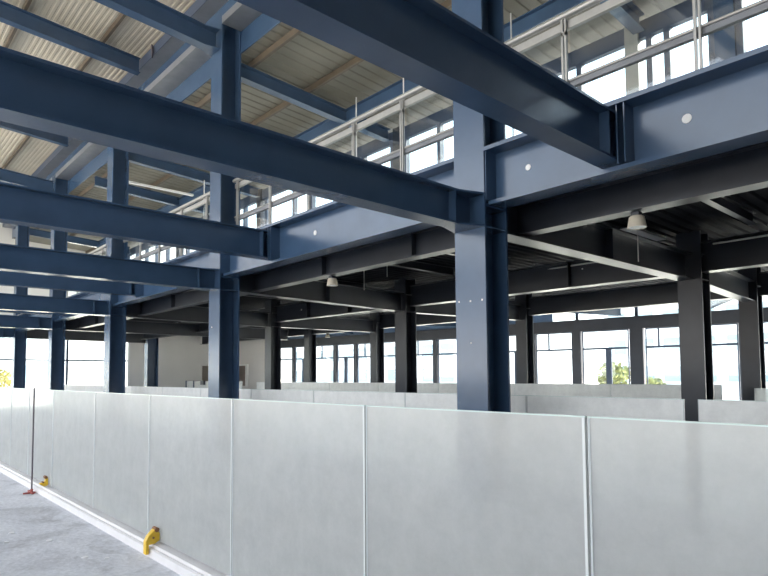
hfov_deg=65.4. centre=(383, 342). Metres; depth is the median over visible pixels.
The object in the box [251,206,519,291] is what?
steel beam
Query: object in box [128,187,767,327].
ceiling
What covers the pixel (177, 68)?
girder
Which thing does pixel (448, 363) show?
building
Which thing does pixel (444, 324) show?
steel beam
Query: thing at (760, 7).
guard rail
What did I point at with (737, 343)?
window
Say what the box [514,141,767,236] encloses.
steel beam
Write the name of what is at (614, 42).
window
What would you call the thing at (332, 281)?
pendant lamp
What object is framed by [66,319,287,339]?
steel beam
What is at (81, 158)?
girder
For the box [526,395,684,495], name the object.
frosted glass panel
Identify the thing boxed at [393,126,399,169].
pillar
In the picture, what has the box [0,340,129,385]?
window
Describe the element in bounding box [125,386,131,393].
frosted glass panel
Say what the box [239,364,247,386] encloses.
door
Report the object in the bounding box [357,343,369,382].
window
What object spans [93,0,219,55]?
tie beam
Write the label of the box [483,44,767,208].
girder
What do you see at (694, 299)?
steel column
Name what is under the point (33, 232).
rafter
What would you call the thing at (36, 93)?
steel beam
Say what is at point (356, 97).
rod
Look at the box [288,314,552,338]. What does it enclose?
window
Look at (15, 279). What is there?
steel beam
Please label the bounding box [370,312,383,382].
steel column
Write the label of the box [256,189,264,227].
pillar
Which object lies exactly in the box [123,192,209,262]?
guard rail
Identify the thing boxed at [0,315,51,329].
steel beam
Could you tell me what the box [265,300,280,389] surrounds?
steel column
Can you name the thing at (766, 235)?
conduit
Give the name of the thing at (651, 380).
tree
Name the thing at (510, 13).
rod
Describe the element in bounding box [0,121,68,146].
rafter
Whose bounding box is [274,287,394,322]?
steel beam
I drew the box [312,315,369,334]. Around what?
steel beam
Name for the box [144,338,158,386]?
steel column
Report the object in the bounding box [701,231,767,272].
steel beam
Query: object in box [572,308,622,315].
steel beam
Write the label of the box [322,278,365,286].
joist
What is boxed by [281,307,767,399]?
wall
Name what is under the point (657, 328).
window
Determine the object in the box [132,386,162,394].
frosted glass panel
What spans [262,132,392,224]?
window
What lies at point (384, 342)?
door
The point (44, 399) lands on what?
frosted glass panel
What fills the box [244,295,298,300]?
joist
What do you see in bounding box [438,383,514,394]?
frosted glass panel
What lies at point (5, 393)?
frosted glass panel
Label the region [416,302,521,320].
steel beam
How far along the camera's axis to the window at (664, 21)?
11.15 m
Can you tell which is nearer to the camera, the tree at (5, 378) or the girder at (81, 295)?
the girder at (81, 295)
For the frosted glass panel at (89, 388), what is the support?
on the floor
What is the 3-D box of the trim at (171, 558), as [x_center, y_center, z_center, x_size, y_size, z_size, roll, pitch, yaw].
[-8.488,2.252,12.442,0.270,0.112,42.000,3,-4,-42]
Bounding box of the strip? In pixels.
[129,181,193,195]
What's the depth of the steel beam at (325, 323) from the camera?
24.80 m
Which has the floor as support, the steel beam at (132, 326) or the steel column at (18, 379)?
the steel column at (18, 379)
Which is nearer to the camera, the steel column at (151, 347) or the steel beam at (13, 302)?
the steel beam at (13, 302)
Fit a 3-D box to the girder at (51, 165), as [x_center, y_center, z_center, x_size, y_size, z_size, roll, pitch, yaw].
[-14.999,-6.548,26.076,0.499,1.640,6.520,3,-4,-42]
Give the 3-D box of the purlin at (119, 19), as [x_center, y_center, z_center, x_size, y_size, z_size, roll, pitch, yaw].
[-6.503,-8.151,14.902,0.070,0.140,42.000,3,-4,-42]
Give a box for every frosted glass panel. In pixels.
[0,387,11,465]
[10,388,29,473]
[27,389,53,486]
[52,390,95,507]
[67,385,84,390]
[85,385,102,391]
[93,392,149,534]
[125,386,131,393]
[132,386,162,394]
[148,395,232,575]
[163,387,200,396]
[201,388,250,398]
[232,399,366,575]
[251,389,313,402]
[257,382,288,389]
[289,382,329,390]
[314,390,404,406]
[330,382,377,391]
[366,405,590,575]
[378,383,437,392]
[405,393,526,412]
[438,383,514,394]
[515,383,610,396]
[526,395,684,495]
[588,416,767,575]
[611,384,721,399]
[698,399,767,424]
[754,388,767,400]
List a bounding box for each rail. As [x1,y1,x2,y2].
[66,244,105,296]
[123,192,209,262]
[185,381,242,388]
[233,85,452,224]
[504,0,767,86]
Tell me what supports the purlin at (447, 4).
on the rafter
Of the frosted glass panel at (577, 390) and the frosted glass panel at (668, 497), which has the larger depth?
the frosted glass panel at (577, 390)
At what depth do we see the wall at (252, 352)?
38.22 m
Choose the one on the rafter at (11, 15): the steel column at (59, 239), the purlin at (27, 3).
the purlin at (27, 3)
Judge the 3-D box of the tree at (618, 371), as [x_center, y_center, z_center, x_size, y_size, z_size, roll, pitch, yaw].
[10.810,2.127,28.153,1.707,2.546,1.463,1,-4,-30]
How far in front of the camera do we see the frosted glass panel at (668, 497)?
2.03 m
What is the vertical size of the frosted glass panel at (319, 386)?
1.248 m
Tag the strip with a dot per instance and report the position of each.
(130, 182)
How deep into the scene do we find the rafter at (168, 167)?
19.94 m
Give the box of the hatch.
[201,365,207,380]
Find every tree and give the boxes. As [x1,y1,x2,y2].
[0,369,11,387]
[596,361,630,383]
[646,376,665,384]
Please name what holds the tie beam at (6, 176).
attached to the steel column at (59, 239)
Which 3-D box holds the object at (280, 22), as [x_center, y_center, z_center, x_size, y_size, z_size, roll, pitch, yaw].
[-5.356,-7.261,15.892,0.015,1.790,42.600,3,-4,-42]
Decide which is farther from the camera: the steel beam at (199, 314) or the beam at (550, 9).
the steel beam at (199, 314)
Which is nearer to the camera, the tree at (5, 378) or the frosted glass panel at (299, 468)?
the frosted glass panel at (299, 468)
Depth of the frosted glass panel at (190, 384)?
34.07 m
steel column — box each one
[11,225,29,387]
[47,174,68,389]
[103,147,128,392]
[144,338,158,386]
[208,16,240,398]
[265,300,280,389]
[304,329,315,381]
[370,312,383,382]
[394,278,416,392]
[452,0,510,411]
[515,293,534,383]
[676,231,713,420]
[738,267,765,400]
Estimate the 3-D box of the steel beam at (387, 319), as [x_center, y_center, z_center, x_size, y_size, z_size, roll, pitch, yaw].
[2.308,-1.055,23.683,0.280,0.620,6.955,3,-4,-44]
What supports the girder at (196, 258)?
attached to the steel column at (224, 302)
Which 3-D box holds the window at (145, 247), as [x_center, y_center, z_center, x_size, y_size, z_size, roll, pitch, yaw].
[-12.652,-3.122,30.863,0.150,3.760,9.700,3,-4,-42]
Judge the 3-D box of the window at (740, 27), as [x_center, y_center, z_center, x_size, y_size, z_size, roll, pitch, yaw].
[9.236,-4.619,6.871,0.150,3.760,9.280,3,-4,-42]
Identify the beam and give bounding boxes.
[0,46,484,232]
[0,168,54,190]
[0,182,268,260]
[0,243,219,291]
[0,271,134,295]
[0,293,109,315]
[0,310,63,315]
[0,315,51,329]
[0,328,14,337]
[27,329,145,342]
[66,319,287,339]
[76,315,132,328]
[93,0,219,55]
[97,237,105,247]
[126,303,269,326]
[138,289,247,315]
[143,307,264,339]
[157,184,209,211]
[202,327,303,344]
[235,0,618,168]
[240,274,403,311]
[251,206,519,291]
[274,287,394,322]
[281,317,372,332]
[294,119,340,141]
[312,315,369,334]
[335,311,383,316]
[344,0,586,122]
[379,299,514,328]
[408,246,675,306]
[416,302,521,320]
[421,322,455,326]
[507,207,692,280]
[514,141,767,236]
[529,281,730,315]
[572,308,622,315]
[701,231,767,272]
[710,270,754,301]
[711,299,733,308]
[758,271,767,295]
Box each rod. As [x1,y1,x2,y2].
[356,97,356,156]
[510,13,513,135]
[637,230,638,261]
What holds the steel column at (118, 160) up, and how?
on the floor
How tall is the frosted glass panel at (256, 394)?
1.241 m
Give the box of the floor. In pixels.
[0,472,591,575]
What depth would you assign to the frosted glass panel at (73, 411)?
7.18 m
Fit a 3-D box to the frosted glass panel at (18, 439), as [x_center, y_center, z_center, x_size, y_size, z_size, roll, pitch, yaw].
[-5.707,1.362,9.371,0.020,1.271,1.228,3,-4,-42]
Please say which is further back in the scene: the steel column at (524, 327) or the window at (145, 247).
the window at (145, 247)
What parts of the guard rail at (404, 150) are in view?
post, post, post, handrail, rail, rail, post, post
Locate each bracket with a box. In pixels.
[39,475,47,485]
[143,526,159,554]
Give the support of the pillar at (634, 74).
on the floor
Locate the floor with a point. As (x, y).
(34, 519)
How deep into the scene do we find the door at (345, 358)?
33.24 m
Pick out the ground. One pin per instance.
(546, 380)
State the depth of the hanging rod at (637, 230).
9.58 m
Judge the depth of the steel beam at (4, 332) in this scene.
27.76 m
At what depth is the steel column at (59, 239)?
23.30 m
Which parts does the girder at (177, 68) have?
plate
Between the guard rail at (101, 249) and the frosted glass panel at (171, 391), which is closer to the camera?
the frosted glass panel at (171, 391)
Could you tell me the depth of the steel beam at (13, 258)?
11.48 m
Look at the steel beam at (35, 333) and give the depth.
30.31 m
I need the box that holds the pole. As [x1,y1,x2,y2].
[23,387,35,494]
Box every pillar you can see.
[176,248,183,256]
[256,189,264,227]
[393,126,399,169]
[624,27,643,94]
[713,0,736,62]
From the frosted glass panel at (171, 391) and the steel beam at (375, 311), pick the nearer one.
the frosted glass panel at (171, 391)
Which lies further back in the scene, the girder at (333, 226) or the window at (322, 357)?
the window at (322, 357)
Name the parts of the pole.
rod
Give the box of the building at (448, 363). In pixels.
[297,335,542,383]
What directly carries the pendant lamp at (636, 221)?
hanging from the steel beam at (744, 169)
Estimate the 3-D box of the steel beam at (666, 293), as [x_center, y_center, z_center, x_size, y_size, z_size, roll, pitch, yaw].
[7.415,-1.375,18.605,6.460,0.620,0.280,-4,-4,44]
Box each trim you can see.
[0,461,226,575]
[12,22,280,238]
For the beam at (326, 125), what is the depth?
16.57 m
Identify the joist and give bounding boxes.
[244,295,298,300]
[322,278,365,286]
[389,261,453,275]
[448,252,510,265]
[701,196,756,224]
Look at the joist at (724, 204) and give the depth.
10.05 m
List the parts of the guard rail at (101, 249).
handrail, rail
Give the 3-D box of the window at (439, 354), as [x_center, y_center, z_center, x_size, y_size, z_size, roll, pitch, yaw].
[3.241,1.483,28.708,1.498,3.300,0.060,-3,-4,40]
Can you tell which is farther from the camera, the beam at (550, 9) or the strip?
the strip
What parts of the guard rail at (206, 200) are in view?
post, rail, post, rail, post, handrail, post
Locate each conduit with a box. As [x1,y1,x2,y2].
[550,262,596,268]
[713,234,767,244]
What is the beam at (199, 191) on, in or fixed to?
attached to the rafter at (100, 182)
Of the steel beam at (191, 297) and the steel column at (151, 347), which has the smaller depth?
the steel beam at (191, 297)
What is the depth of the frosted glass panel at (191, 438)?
4.78 m
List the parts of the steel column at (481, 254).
continuity plate, continuity plate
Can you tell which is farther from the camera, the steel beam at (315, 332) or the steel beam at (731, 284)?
the steel beam at (315, 332)
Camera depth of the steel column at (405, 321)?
17.89 m
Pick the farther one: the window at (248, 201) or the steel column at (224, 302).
the window at (248, 201)
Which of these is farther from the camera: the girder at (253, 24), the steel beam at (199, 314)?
the steel beam at (199, 314)
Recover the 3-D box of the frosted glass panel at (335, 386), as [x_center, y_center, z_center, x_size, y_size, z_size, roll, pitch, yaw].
[-1.294,2.313,24.964,0.020,1.248,3.188,3,-4,-42]
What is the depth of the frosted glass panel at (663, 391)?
15.81 m
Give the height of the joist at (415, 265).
0.200 m
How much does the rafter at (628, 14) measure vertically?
0.587 m
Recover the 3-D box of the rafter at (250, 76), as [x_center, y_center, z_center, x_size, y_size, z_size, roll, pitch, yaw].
[-1.624,-6.003,15.249,4.680,0.587,0.220,3,-4,-42]
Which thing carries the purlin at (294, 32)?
on the rafter at (168, 167)
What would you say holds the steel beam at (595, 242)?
attached to the steel column at (481, 254)
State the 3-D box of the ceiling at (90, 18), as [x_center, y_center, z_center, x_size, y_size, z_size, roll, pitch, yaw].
[-10.582,-8.810,11.222,14.025,1.012,42.600,3,-4,-42]
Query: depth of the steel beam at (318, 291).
15.70 m
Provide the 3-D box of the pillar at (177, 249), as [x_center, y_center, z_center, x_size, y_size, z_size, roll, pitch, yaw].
[-9.286,-3.372,27.174,0.240,3.800,0.300,3,-4,-42]
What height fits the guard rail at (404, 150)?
1.292 m
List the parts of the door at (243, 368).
panel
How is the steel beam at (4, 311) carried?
attached to the girder at (81, 295)
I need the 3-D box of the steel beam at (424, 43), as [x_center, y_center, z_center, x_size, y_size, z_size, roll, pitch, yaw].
[-1.486,-2.373,2.952,10.820,0.530,0.250,3,-4,-42]
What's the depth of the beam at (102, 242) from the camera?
30.13 m
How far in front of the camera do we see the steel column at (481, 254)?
7.83 m
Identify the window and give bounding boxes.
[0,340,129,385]
[127,243,169,261]
[186,196,255,253]
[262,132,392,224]
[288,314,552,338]
[316,345,332,358]
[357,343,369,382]
[404,28,623,172]
[417,340,432,355]
[438,338,455,382]
[536,332,572,383]
[575,301,738,319]
[639,0,714,87]
[645,326,679,383]
[712,323,740,399]
[734,0,746,54]
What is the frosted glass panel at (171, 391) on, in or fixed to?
on the floor
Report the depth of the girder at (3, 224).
30.73 m
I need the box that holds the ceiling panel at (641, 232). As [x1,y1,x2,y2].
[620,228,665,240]
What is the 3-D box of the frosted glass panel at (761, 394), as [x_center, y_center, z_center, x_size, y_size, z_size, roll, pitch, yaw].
[9.427,1.714,14.693,0.020,1.146,0.538,3,-4,-42]
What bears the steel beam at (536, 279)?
attached to the steel column at (405, 321)
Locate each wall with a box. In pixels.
[0,223,208,386]
[239,339,264,388]
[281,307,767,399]
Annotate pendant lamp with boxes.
[327,275,337,285]
[627,211,646,229]
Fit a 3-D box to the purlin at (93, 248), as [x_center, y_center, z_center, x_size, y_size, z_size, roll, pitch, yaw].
[-2.681,-6.000,18.255,0.070,0.145,42.000,3,-4,-42]
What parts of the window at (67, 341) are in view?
rail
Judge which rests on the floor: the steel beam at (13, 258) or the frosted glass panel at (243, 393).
the frosted glass panel at (243, 393)
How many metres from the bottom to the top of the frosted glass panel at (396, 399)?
1.241 m
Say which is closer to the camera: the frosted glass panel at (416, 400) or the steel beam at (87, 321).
the frosted glass panel at (416, 400)
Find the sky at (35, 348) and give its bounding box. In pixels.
[0,338,46,388]
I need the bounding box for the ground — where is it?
[46,377,738,399]
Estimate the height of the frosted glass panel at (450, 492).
1.271 m
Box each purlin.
[2,13,125,168]
[3,0,31,47]
[34,28,301,228]
[70,0,451,235]
[85,124,341,253]
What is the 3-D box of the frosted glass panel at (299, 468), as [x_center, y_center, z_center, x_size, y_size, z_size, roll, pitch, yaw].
[-0.590,1.012,3.762,0.020,1.271,1.468,3,-4,-42]
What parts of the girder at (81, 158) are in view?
plate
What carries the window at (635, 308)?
in the wall at (636, 325)
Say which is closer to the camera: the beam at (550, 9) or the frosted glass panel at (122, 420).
the frosted glass panel at (122, 420)
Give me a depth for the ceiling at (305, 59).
14.76 m
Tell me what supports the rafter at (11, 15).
attached to the girder at (177, 68)
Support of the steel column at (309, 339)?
on the floor
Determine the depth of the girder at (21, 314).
26.85 m
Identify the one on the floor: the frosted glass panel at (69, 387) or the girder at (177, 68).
the frosted glass panel at (69, 387)
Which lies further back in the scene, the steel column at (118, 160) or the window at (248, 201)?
the window at (248, 201)
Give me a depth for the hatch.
38.16 m
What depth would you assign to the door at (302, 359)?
35.60 m
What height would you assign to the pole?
1.425 m
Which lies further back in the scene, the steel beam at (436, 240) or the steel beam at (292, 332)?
the steel beam at (292, 332)
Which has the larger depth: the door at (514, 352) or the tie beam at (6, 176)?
the door at (514, 352)
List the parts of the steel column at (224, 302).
continuity plate, continuity plate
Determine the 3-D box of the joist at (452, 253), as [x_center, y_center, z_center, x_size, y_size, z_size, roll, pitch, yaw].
[1.289,-2.053,13.068,4.850,0.200,0.120,3,-4,-42]
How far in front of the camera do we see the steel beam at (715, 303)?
19.80 m
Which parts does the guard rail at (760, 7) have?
handrail, post, rail, post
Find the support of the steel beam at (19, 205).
attached to the girder at (333, 226)
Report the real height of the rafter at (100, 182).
0.587 m
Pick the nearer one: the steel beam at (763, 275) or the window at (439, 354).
the steel beam at (763, 275)
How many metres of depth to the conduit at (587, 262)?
14.15 m
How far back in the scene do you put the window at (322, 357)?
34.50 m
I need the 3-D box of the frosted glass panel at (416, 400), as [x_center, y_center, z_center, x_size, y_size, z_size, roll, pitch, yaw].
[1.171,1.414,9.138,0.020,1.241,2.388,3,-4,-42]
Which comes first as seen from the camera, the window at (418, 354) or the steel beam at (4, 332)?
the steel beam at (4, 332)
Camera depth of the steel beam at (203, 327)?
27.54 m
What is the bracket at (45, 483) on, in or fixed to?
on the trim at (171, 558)
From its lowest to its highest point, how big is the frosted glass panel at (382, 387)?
1.248 m
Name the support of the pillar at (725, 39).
on the floor
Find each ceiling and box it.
[0,0,195,175]
[13,0,685,254]
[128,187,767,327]
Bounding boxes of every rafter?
[0,0,140,75]
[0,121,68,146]
[29,228,129,253]
[94,176,209,214]
[129,152,259,197]
[241,63,389,142]
[600,0,644,34]
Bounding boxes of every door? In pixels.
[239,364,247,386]
[295,347,303,381]
[337,344,352,381]
[384,342,394,356]
[509,335,516,382]
[582,329,629,386]
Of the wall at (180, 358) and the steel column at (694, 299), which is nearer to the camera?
the steel column at (694, 299)
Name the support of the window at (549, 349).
in the wall at (636, 325)
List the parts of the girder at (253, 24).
plate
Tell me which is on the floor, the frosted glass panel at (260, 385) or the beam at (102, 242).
the frosted glass panel at (260, 385)
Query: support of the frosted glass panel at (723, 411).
on the floor
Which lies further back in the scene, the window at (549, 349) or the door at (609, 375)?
the window at (549, 349)
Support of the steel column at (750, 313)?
on the floor
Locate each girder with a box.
[2,223,15,237]
[16,313,48,331]
[31,152,63,179]
[53,292,104,321]
[54,137,107,192]
[111,250,208,305]
[119,0,231,101]
[221,158,453,276]
[222,0,279,52]
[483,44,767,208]

